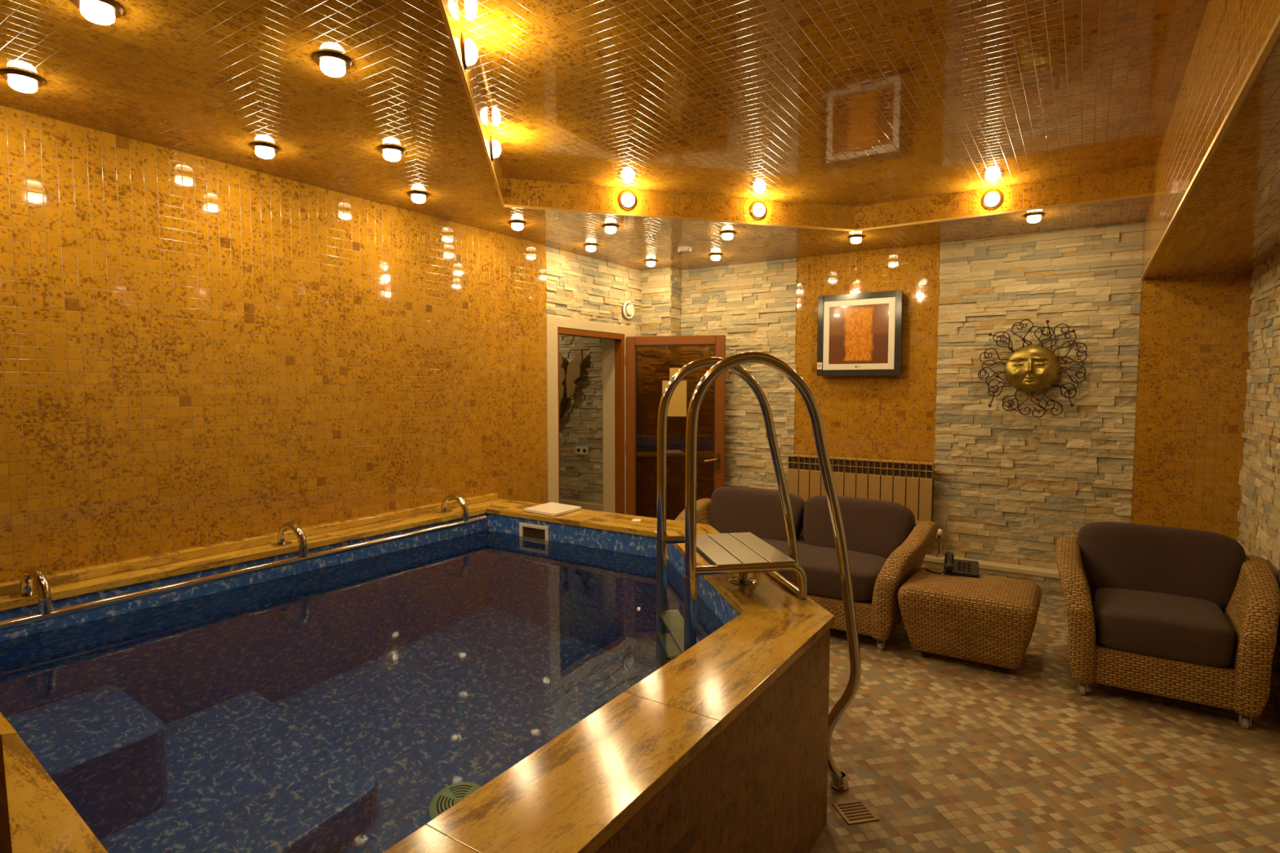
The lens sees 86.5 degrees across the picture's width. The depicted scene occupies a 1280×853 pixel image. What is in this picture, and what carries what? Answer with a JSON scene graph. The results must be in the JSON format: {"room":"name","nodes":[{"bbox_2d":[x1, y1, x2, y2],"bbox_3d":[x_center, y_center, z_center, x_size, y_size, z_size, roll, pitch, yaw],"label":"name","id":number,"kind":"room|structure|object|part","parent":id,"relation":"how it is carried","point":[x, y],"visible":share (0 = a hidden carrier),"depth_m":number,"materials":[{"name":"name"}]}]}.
{"room":"indoor pool room","nodes":[
{"label":"indoor pool room","id":0,"kind":"room"},
{"bbox_2d":[0,105,642,583],"bbox_3d":[-1.808,-0.117,3.686,0.176,2.920,6.898,2,4,33],"label":"wall","id":1,"kind":"structure","parent":0,"point":[196,351],"depth_m":3.30,"materials":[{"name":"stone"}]},
{"bbox_2d":[0,493,497,596],"bbox_3d":[-1.780,0.560,3.594,0.056,0.040,2.805,2,4,33],"label":"pool ledge","id":2,"kind":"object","parent":1,"relation":"attached to","point":[74,575],"depth_m":3.21,"materials":[{"name":"wood"}]},
{"bbox_2d":[546,315,635,514],"bbox_3d":[-0.479,0.155,5.820,0.252,2.075,1.221,2,4,33],"label":"trim","id":3,"kind":"structure","parent":1,"relation":"attached to","point":[553,323],"depth_m":5.85,"materials":[{"name":"beige wood"}]},
{"bbox_2d":[622,301,634,319],"bbox_3d":[-0.099,-1.041,6.081,0.044,0.163,0.163,2,4,33],"label":"air vent","id":4,"kind":"object","parent":1,"relation":"in","point":[628,307],"visible":1,"depth_m":6.06,"materials":[{"name":"white plastic"}]},
{"bbox_2d":[557,327,725,519],"bbox_3d":[-0.076,0.188,5.892,1.558,2.000,0.614,-1,4,-22],"label":"door","id":5,"kind":"structure","parent":1,"relation":"in","point":[649,359],"depth_m":6.04,"materials":[{"name":"brown wood"}]},
{"bbox_2d":[662,380,686,416],"bbox_3d":[0.304,-0.247,6.004,0.218,0.316,0.002,1,4,14],"label":"paper notice","id":6,"kind":"object","parent":5,"relation":"attached to","point":[677,403],"visible":0.64,"depth_m":6.00,"materials":[{"name":"paper"}]},
{"bbox_2d":[669,368,679,379],"bbox_3d":[0.307,-0.464,5.990,0.093,0.105,0.002,1,4,14],"label":"paper notice","id":7,"kind":"object","parent":5,"relation":"attached to","point":[672,371],"visible":0.57,"depth_m":5.99,"materials":[{"name":"white paper"}]},
{"bbox_3d":[0.308,0.162,6.034,0.720,1.756,0.008,1,4,14],"label":"glass pane","id":8,"kind":"part","parent":5,"relation":"part of","materials":[{"name":"brown glass"}]},
{"bbox_3d":[0.310,0.175,6.034,0.879,1.948,0.050,1,4,14],"label":"frame","id":9,"kind":"part","parent":5,"relation":"part of","materials":[{"name":"brown wood"}]},
{"bbox_3d":[0.625,0.318,5.908,0.129,0.160,0.061,1,4,14],"label":"handle","id":10,"kind":"part","parent":5,"relation":"part of","materials":[{"name":"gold metal"}]},
{"bbox_2d":[558,334,603,503],"bbox_3d":[-0.849,-0.179,7.143,1.974,2.620,0.167,2,4,33],"label":"wall","id":11,"kind":"structure","parent":0,"point":[580,424],"depth_m":6.89,"materials":[{"name":"stone"}]},
{"bbox_2d":[559,350,583,417],"bbox_3d":[-0.740,-0.404,6.911,0.415,0.733,0.037,2,4,33],"label":"carving","id":12,"kind":"object","parent":11,"relation":"attached to","point":[573,373],"visible":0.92,"depth_m":6.87,"materials":[{"name":"brown wood"}]},
{"bbox_3d":[-0.776,-0.192,6.955,0.122,0.220,0.024,2,4,33],"label":"stem","id":13,"kind":"part","parent":12,"relation":"part of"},
{"bbox_2d":[560,498,603,511],"bbox_3d":[-0.891,0.935,7.112,1.914,0.360,0.080,2,4,33],"label":"trim","id":14,"kind":"structure","parent":11,"relation":"attached to","point":[584,505],"depth_m":6.84,"materials":[{"name":"beige wood"}]},
{"bbox_2d":[575,445,588,454],"bbox_3d":[-0.586,0.242,6.890,0.156,0.080,0.025,2,4,33],"label":"wall socket","id":15,"kind":"object","parent":11,"relation":"attached to","point":[579,450],"visible":1,"depth_m":6.88,"materials":[{"name":"white plastic"}]},
{"bbox_2d":[0,0,1279,278],"bbox_3d":[0.084,-1.101,2.460,4.396,0.525,6.818,2,4,33],"label":"ceiling","id":16,"kind":"structure","parent":0,"point":[849,114],"depth_m":2.72,"materials":[{"name":"gold metal"}]},
{"bbox_2d":[0,69,44,93],"bbox_3d":[-2.111,-1.171,2.327,0.116,0.048,0.116,2,4,33],"label":"ceiling spotlight","id":17,"kind":"object","parent":16,"relation":"attached to","point":[20,81],"visible":1,"depth_m":2.30,"materials":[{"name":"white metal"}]},
{"bbox_3d":[-2.111,-1.169,2.327,0.077,0.044,0.077,2,4,33],"label":"bulb","id":18,"kind":"part","parent":17,"relation":"part of","materials":[{"name":"white glass"}]},
{"bbox_2d":[71,0,123,25],"bbox_3d":[-1.499,-1.144,1.881,0.116,0.048,0.116,2,4,33],"label":"ceiling spotlight","id":19,"kind":"object","parent":16,"relation":"attached to","point":[104,12],"visible":1,"depth_m":1.86,"materials":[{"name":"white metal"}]},
{"bbox_3d":[-1.499,-1.142,1.881,0.077,0.044,0.077,2,4,33],"label":"bulb","id":20,"kind":"part","parent":19,"relation":"part of","materials":[{"name":"white glass"}]},
{"bbox_2d":[249,142,279,159],"bbox_3d":[-1.660,-1.213,3.012,0.116,0.048,0.116,2,4,33],"label":"ceiling spotlight","id":21,"kind":"object","parent":16,"relation":"attached to","point":[264,150],"visible":1,"depth_m":2.98,"materials":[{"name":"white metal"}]},
{"bbox_3d":[-1.660,-1.211,3.012,0.077,0.044,0.077,2,4,33],"label":"bulb","id":22,"kind":"part","parent":21,"relation":"part of","materials":[{"name":"white glass"}]},
{"bbox_2d":[312,51,351,77],"bbox_3d":[-0.996,-1.164,2.206,0.116,0.048,0.116,2,4,33],"label":"ceiling spotlight","id":23,"kind":"object","parent":16,"relation":"attached to","point":[331,64],"visible":1,"depth_m":2.18,"materials":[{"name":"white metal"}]},
{"bbox_3d":[-0.996,-1.162,2.206,0.077,0.044,0.077,2,4,33],"label":"bulb","id":24,"kind":"part","parent":23,"relation":"part of","materials":[{"name":"white glass"}]},
{"bbox_2d":[377,145,405,161],"bbox_3d":[-1.112,-1.216,3.048,0.116,0.048,0.116,2,4,33],"label":"ceiling spotlight","id":25,"kind":"object","parent":16,"relation":"attached to","point":[390,153],"visible":1,"depth_m":3.02,"materials":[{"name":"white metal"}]},
{"bbox_3d":[-1.112,-1.214,3.048,0.077,0.044,0.077,2,4,33],"label":"bulb","id":26,"kind":"part","parent":25,"relation":"part of","materials":[{"name":"white glass"}]},
{"bbox_2d":[407,191,429,203],"bbox_3d":[-1.223,-1.259,3.756,0.116,0.048,0.116,2,4,33],"label":"ceiling spotlight","id":27,"kind":"object","parent":16,"relation":"attached to","point":[417,197],"visible":1,"depth_m":3.73,"materials":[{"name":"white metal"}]},
{"bbox_3d":[-1.223,-1.257,3.757,0.077,0.044,0.077,2,4,33],"label":"bulb","id":28,"kind":"part","parent":27,"relation":"part of","materials":[{"name":"white glass"}]},
{"bbox_2d":[461,32,477,71],"bbox_3d":[-0.579,-1.280,2.328,0.047,0.116,0.116,0,4,-7],"label":"lamp","id":29,"kind":"object","parent":16,"relation":"attached to","point":[468,48],"visible":1,"depth_m":2.30,"materials":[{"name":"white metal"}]},
{"bbox_3d":[-0.578,-1.280,2.328,0.044,0.082,0.082,0,4,-7],"label":"bulb","id":30,"kind":"part","parent":29,"relation":"part of","materials":[{"name":"white glass"}]},
{"bbox_2d":[489,135,501,161],"bbox_3d":[-0.694,-1.339,3.281,0.047,0.116,0.116,0,4,-7],"label":"lamp","id":31,"kind":"object","parent":16,"relation":"attached to","point":[495,146],"visible":0.99,"depth_m":3.25,"materials":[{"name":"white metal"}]},
{"bbox_3d":[-0.692,-1.339,3.282,0.044,0.082,0.082,0,4,-7],"label":"bulb","id":32,"kind":"part","parent":31,"relation":"part of","materials":[{"name":"white glass"}]},
{"bbox_2d":[508,220,526,230],"bbox_3d":[-0.796,-1.300,4.419,0.116,0.048,0.116,2,4,33],"label":"ceiling spotlight","id":33,"kind":"object","parent":16,"relation":"attached to","point":[516,224],"visible":1,"depth_m":4.39,"materials":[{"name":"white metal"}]},
{"bbox_3d":[-0.796,-1.298,4.419,0.077,0.044,0.077,2,4,33],"label":"bulb","id":34,"kind":"part","parent":33,"relation":"part of","materials":[{"name":"white glass"}]},
{"bbox_2d":[583,243,598,251],"bbox_3d":[-0.370,-1.344,5.129,0.116,0.048,0.116,2,4,33],"label":"ceiling spotlight","id":35,"kind":"object","parent":16,"relation":"attached to","point":[589,246],"visible":1,"depth_m":5.10,"materials":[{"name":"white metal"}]},
{"bbox_3d":[-0.370,-1.342,5.129,0.077,0.044,0.077,2,4,33],"label":"bulb","id":36,"kind":"part","parent":35,"relation":"part of","materials":[{"name":"white glass"}]},
{"bbox_2d":[601,223,619,233],"bbox_3d":[-0.195,-1.306,4.513,0.116,0.048,0.116,2,4,33],"label":"ceiling spotlight","id":37,"kind":"object","parent":16,"relation":"attached to","point":[610,228],"visible":1,"depth_m":4.48,"materials":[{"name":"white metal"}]},
{"bbox_3d":[-0.195,-1.304,4.513,0.077,0.044,0.077,2,4,33],"label":"bulb","id":38,"kind":"part","parent":37,"relation":"part of","materials":[{"name":"white glass"}]},
{"bbox_2d":[618,191,636,209],"bbox_3d":[-0.071,-1.394,4.176,0.116,0.116,0.047,-1,4,-16],"label":"lamp","id":39,"kind":"object","parent":16,"relation":"attached to","point":[628,199],"visible":1,"depth_m":4.17,"materials":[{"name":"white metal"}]},
{"bbox_3d":[-0.070,-1.394,4.175,0.082,0.082,0.044,-1,4,-16],"label":"bulb","id":40,"kind":"part","parent":39,"relation":"part of","materials":[{"name":"white glass"}]},
{"bbox_2d":[644,259,657,266],"bbox_3d":[0.093,-1.384,5.778,0.116,0.048,0.116,2,4,33],"label":"ceiling spotlight","id":41,"kind":"object","parent":16,"relation":"attached to","point":[651,263],"visible":1,"depth_m":5.75,"materials":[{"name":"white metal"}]},
{"bbox_3d":[0.093,-1.382,5.778,0.077,0.044,0.077,2,4,33],"label":"bulb","id":42,"kind":"part","parent":41,"relation":"part of","materials":[{"name":"white glass"}]},
{"bbox_2d":[677,245,691,253],"bbox_3d":[0.342,-1.354,5.213,0.104,0.038,0.104,2,4,33],"label":"smoke detector","id":43,"kind":"object","parent":16,"relation":"attached to","point":[684,249],"visible":1,"depth_m":5.17,"materials":[{"name":"white plastic"}]},
{"bbox_2d":[708,253,722,260],"bbox_3d":[0.612,-1.367,5.504,0.116,0.048,0.116,2,4,33],"label":"ceiling spotlight","id":44,"kind":"object","parent":16,"relation":"attached to","point":[714,256],"visible":1,"depth_m":5.47,"materials":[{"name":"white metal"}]},
{"bbox_3d":[0.612,-1.365,5.504,0.077,0.044,0.077,2,4,33],"label":"bulb","id":45,"kind":"part","parent":44,"relation":"part of","materials":[{"name":"white glass"}]},
{"bbox_2d":[719,231,736,239],"bbox_3d":[0.607,-1.318,4.713,0.116,0.048,0.116,2,4,33],"label":"ceiling spotlight","id":46,"kind":"object","parent":16,"relation":"attached to","point":[726,235],"visible":1,"depth_m":4.68,"materials":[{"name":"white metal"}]},
{"bbox_3d":[0.607,-1.316,4.713,0.077,0.044,0.077,2,4,33],"label":"bulb","id":47,"kind":"part","parent":46,"relation":"part of","materials":[{"name":"white glass"}]},
{"bbox_2d":[750,201,766,219],"bbox_3d":[0.778,-1.409,4.420,0.116,0.116,0.047,-1,4,-16],"label":"lamp","id":48,"kind":"object","parent":16,"relation":"attached to","point":[759,208],"visible":1,"depth_m":4.42,"materials":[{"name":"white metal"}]},
{"bbox_3d":[0.778,-1.409,4.418,0.082,0.082,0.044,-1,4,-16],"label":"bulb","id":49,"kind":"part","parent":48,"relation":"part of","materials":[{"name":"white glass"}]},
{"bbox_2d":[437,0,1154,231],"bbox_3d":[-0.020,-1.192,2.287,3.191,0.014,5.593,2,4,33],"label":"trim","id":50,"kind":"structure","parent":16,"relation":"attached to","point":[441,2],"depth_m":4.05,"materials":[{"name":"gold metal"}]},
{"bbox_2d":[848,235,864,244],"bbox_3d":[1.537,-1.326,4.838,0.116,0.048,0.116,2,4,33],"label":"ceiling spotlight","id":51,"kind":"object","parent":16,"relation":"attached to","point":[855,239],"visible":1,"depth_m":4.81,"materials":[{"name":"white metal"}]},
{"bbox_3d":[1.537,-1.324,4.838,0.077,0.044,0.077,2,4,33],"label":"bulb","id":52,"kind":"part","parent":51,"relation":"part of","materials":[{"name":"white glass"}]},
{"bbox_2d":[982,190,1002,208],"bbox_3d":[2.154,-1.393,4.164,0.116,0.116,0.047,2,4,33],"label":"lamp","id":53,"kind":"object","parent":16,"relation":"attached to","point":[991,197],"visible":1,"depth_m":4.16,"materials":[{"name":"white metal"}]},
{"bbox_3d":[2.153,-1.393,4.163,0.082,0.082,0.044,2,4,33],"label":"bulb","id":54,"kind":"part","parent":53,"relation":"part of","materials":[{"name":"white glass"}]},
{"bbox_2d":[1023,212,1044,222],"bbox_3d":[2.442,-1.287,4.215,0.116,0.048,0.116,2,4,33],"label":"ceiling spotlight","id":55,"kind":"object","parent":16,"relation":"attached to","point":[1032,217],"visible":1,"depth_m":4.19,"materials":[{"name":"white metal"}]},
{"bbox_3d":[2.442,-1.285,4.215,0.077,0.044,0.077,2,4,33],"label":"bulb","id":56,"kind":"part","parent":55,"relation":"part of","materials":[{"name":"white glass"}]},
{"bbox_2d":[1140,13,1279,279],"bbox_3d":[1.401,-0.782,1.577,0.012,0.014,6.748,2,4,33],"label":"trim","id":57,"kind":"structure","parent":16,"relation":"attached to","point":[1274,32],"depth_m":1.74,"materials":[{"name":"gold metal"}]},
{"bbox_2d":[640,267,682,336],"bbox_3d":[0.209,-0.140,6.347,0.328,2.599,0.241,2,4,33],"label":"wall column","id":58,"kind":"structure","parent":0,"point":[661,303],"depth_m":6.20,"materials":[{"name":"stone"}]},
{"bbox_2d":[680,221,1253,569],"bbox_3d":[1.954,-0.221,5.386,4.496,2.920,0.173,2,4,33],"label":"wall","id":59,"kind":"structure","parent":0,"point":[1151,434],"depth_m":4.83,"materials":[{"name":"stone"}]},
{"bbox_2d":[817,289,903,376],"bbox_3d":[1.728,-0.722,5.358,0.650,0.644,0.091,2,4,33],"label":"framed picture","id":60,"kind":"object","parent":59,"relation":"attached to","point":[859,334],"visible":1,"depth_m":5.32,"materials":[{"name":"black plastic"}]},
{"bbox_2d":[828,303,888,364],"bbox_3d":[1.713,-0.720,5.334,0.459,0.455,0.016,2,4,33],"label":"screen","id":61,"kind":"object","parent":60,"relation":"attached to","point":[859,333],"depth_m":5.32,"materials":[{"name":"orange glass"}]},
{"bbox_2d":[787,453,942,557],"bbox_3d":[1.759,0.605,5.391,1.193,0.705,0.103,2,4,33],"label":"radiator","id":62,"kind":"object","parent":59,"relation":"attached to","point":[908,485],"visible":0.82,"depth_m":5.29,"materials":[{"name":"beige metal"}]},
{"bbox_3d":[2.237,0.788,5.082,0.042,0.047,0.042,2,4,33],"label":"valve knob","id":63,"kind":"part","parent":62,"relation":"part of","materials":[{"name":"white plastic"}]},
{"bbox_2d":[923,553,1059,578],"bbox_3d":[1.786,0.977,5.416,3.423,0.040,0.110,2,4,33],"label":"trim","id":64,"kind":"structure","parent":59,"relation":"attached to","point":[1000,566],"depth_m":4.84,"materials":[{"name":"beige wood"}]},
{"bbox_2d":[921,560,1066,611],"bbox_3d":[1.790,1.107,5.429,3.423,0.222,0.118,2,4,33],"label":"trim","id":65,"kind":"structure","parent":59,"relation":"attached to","point":[1052,597],"depth_m":4.72,"materials":[{"name":"wood"}]},
{"bbox_2d":[977,319,1087,417],"bbox_3d":[2.701,-0.402,4.705,0.651,0.682,0.138,2,4,26],"label":"sun ornament","id":66,"kind":"object","parent":59,"relation":"attached to","point":[1030,368],"visible":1,"depth_m":4.68,"materials":[{"name":"gold metal"}]},
{"bbox_3d":[2.567,-0.223,4.832,0.148,0.152,0.010,2,4,28],"label":"wire stem","id":67,"kind":"part","parent":66,"relation":"part of","materials":[{"name":"brown metal"}]},
{"bbox_3d":[2.560,-0.584,4.810,0.155,0.145,0.011,2,4,28],"label":"wire stem","id":68,"kind":"part","parent":66,"relation":"part of","materials":[{"name":"brown metal"}]},
{"bbox_3d":[2.780,-0.632,4.665,0.076,0.174,0.017,3,4,37],"label":"wire stem","id":69,"kind":"part","parent":66,"relation":"part of","materials":[{"name":"brown metal"}]},
{"bbox_3d":[2.859,-0.577,4.615,0.136,0.142,0.011,3,5,39],"label":"wire stem","id":70,"kind":"part","parent":66,"relation":"part of","materials":[{"name":"brown metal"}]},
{"bbox_3d":[2.868,-0.217,4.636,0.141,0.142,0.010,3,5,38],"label":"wire stem","id":71,"kind":"part","parent":66,"relation":"part of","materials":[{"name":"brown metal"}]},
{"bbox_2d":[809,607,1279,852],"bbox_3d":[-0.763,1.398,3.168,6.560,0.080,7.018,2,4,33],"label":"floor","id":72,"kind":"structure","parent":0,"point":[948,754],"depth_m":2.78,"materials":[{"name":"tile"}]},
{"bbox_2d":[0,497,834,852],"bbox_3d":[-0.753,1.464,2.743,2.755,1.680,3.269,2,4,33],"label":"swimming pool","id":73,"kind":"object","parent":72,"relation":"in","point":[722,748],"depth_m":1.80,"materials":[{"name":"blue stone"}]},
{"bbox_2d":[0,493,486,631],"bbox_3d":[-1.746,0.566,3.356,0.262,0.186,2.445,2,4,33],"label":"grab rail","id":74,"kind":"object","parent":73,"relation":"attached to","point":[46,611],"visible":1,"depth_m":2.92,"materials":[{"name":"silver metal"}]},
{"bbox_2d":[0,530,724,852],"bbox_3d":[-0.835,0.781,2.700,2.350,0.001,2.717,2,4,33],"label":"pool water","id":75,"kind":"object","parent":73,"relation":"in","point":[346,707],"visible":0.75,"depth_m":2.12,"materials":[{"name":"blue liquid"}]},
{"bbox_3d":[-0.652,0.699,4.193,0.236,0.190,0.014,2,4,33],"label":"skimmer frame","id":76,"kind":"part","parent":73,"relation":"part of","materials":[{"name":"white plastic"}]},
{"bbox_2d":[524,502,581,516],"bbox_3d":[-0.555,0.524,4.319,0.285,0.022,0.299,2,4,33],"label":"lid","id":77,"kind":"object","parent":73,"relation":"on","point":[553,509],"visible":1,"depth_m":4.26,"materials":[{"name":"white plastic"}]},
{"bbox_3d":[-0.021,0.550,4.001,0.060,0.009,0.060,2,4,33],"label":"round cap","id":78,"kind":"part","parent":73,"relation":"part of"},
{"bbox_2d":[656,351,861,791],"bbox_3d":[0.458,0.970,2.798,0.698,2.520,0.568,-1,4,-10],"label":"pool ladder","id":79,"kind":"object","parent":73,"relation":"attached to","point":[743,553],"visible":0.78,"depth_m":2.58,"materials":[{"name":"silver metal"}]},
{"bbox_3d":[0.416,0.955,3.044,0.695,2.520,0.041,-1,4,-10],"label":"handrail","id":80,"kind":"part","parent":79,"relation":"part of","materials":[{"name":"silver metal"}]},
{"bbox_3d":[0.364,0.564,2.756,0.444,0.148,0.532,-1,4,-10],"label":"platform frame","id":81,"kind":"part","parent":79,"relation":"part of","materials":[{"name":"silver metal"}]},
{"bbox_2d":[674,486,938,650],"bbox_3d":[1.050,0.869,4.628,1.701,0.796,0.891,2,4,33],"label":"sofa","id":82,"kind":"object","parent":72,"relation":"on","point":[886,544],"visible":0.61,"depth_m":4.39,"materials":[{"name":"brown fabric"}]},
{"bbox_3d":[0.411,0.868,5.004,0.230,0.602,0.824,2,4,33],"label":"arm","id":83,"kind":"part","parent":82,"relation":"part of","materials":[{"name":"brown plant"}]},
{"bbox_2d":[710,486,805,541],"bbox_3d":[0.848,0.663,4.959,0.719,0.427,0.277,2,4,33],"label":"cushion","id":84,"kind":"object","parent":82,"relation":"on","point":[758,512],"depth_m":4.88,"materials":[{"name":"brown fabric"}]},
{"bbox_2d":[760,538,886,601],"bbox_3d":[1.008,0.916,4.566,1.258,0.220,0.670,2,4,33],"label":"seat cushion","id":85,"kind":"object","parent":82,"relation":"on","point":[819,561],"depth_m":4.15,"materials":[{"name":"brown fabric"}]},
{"bbox_2d":[803,495,915,559],"bbox_3d":[1.457,0.689,4.566,0.719,0.425,0.273,2,4,33],"label":"cushion","id":86,"kind":"object","parent":82,"relation":"on","point":[873,527],"depth_m":4.46,"materials":[{"name":"brown fabric"}]},
{"bbox_3d":[1.248,0.879,4.932,1.591,0.580,0.168,2,4,33],"label":"backrest","id":87,"kind":"part","parent":82,"relation":"part of","materials":[{"name":"brown fabric"}]},
{"bbox_3d":[1.651,0.918,4.197,0.230,0.602,0.824,2,4,33],"label":"arm","id":88,"kind":"part","parent":82,"relation":"part of","materials":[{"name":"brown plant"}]},
{"bbox_2d":[831,799,879,824],"bbox_3d":[0.782,1.398,2.470,0.120,0.005,0.120,-1,4,-12],"label":"floor drain","id":89,"kind":"object","parent":72,"relation":"on","point":[856,811],"visible":1,"depth_m":2.46,"materials":[{"name":"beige metal"}]},
{"bbox_2d":[897,567,1041,674],"bbox_3d":[1.880,1.098,3.887,0.686,0.430,0.574,2,4,33],"label":"ottoman","id":90,"kind":"object","parent":72,"relation":"on","point":[986,620],"visible":0.98,"depth_m":3.69,"materials":[{"name":"brown wicker"}]},
{"bbox_2d":[924,551,979,577],"bbox_3d":[1.870,0.821,4.081,0.296,0.098,0.262,2,4,25],"label":"telephone","id":91,"kind":"object","parent":90,"relation":"on","point":[951,566],"visible":1,"depth_m":4.03,"materials":[{"name":"black plastic"}]},
{"bbox_3d":[1.748,0.852,4.032,0.138,0.033,0.051,3,5,43],"label":"coiled cord","id":92,"kind":"part","parent":91,"relation":"part of","materials":[{"name":"black plastic"}]},
{"bbox_2d":[1056,521,1279,728],"bbox_3d":[2.677,0.937,3.527,0.907,0.796,0.891,2,4,33],"label":"armchair","id":93,"kind":"object","parent":72,"relation":"on","point":[1181,614],"visible":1,"depth_m":3.32,"materials":[{"name":"brown wicker"}]},
{"bbox_3d":[2.357,0.949,3.695,0.195,0.602,0.824,2,4,33],"label":"arm","id":94,"kind":"part","parent":93,"relation":"part of","materials":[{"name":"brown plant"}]},
{"bbox_2d":[1077,521,1245,608],"bbox_3d":[2.778,0.744,3.661,0.718,0.427,0.277,2,4,33],"label":"cushion","id":95,"kind":"object","parent":93,"relation":"on","point":[1208,566],"depth_m":3.57,"materials":[{"name":"brown fabric"}]},
{"bbox_2d":[1093,587,1235,666],"bbox_3d":[2.634,0.984,3.465,0.532,0.220,0.670,2,4,33],"label":"seat cushion","id":96,"kind":"object","parent":93,"relation":"on","point":[1151,626],"depth_m":3.25,"materials":[{"name":"brown fabric"}]},
{"bbox_3d":[2.959,0.973,3.303,0.195,0.602,0.824,2,4,33],"label":"arm","id":97,"kind":"part","parent":93,"relation":"part of","materials":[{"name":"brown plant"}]},
{"bbox_2d":[1236,252,1279,711],"bbox_3d":[1.921,0.028,1.329,0.149,2.920,7.018,2,4,33],"label":"wall","id":98,"kind":"structure","parent":0,"point":[1259,512],"depth_m":3.71,"materials":[{"name":"stone"}]}
]}

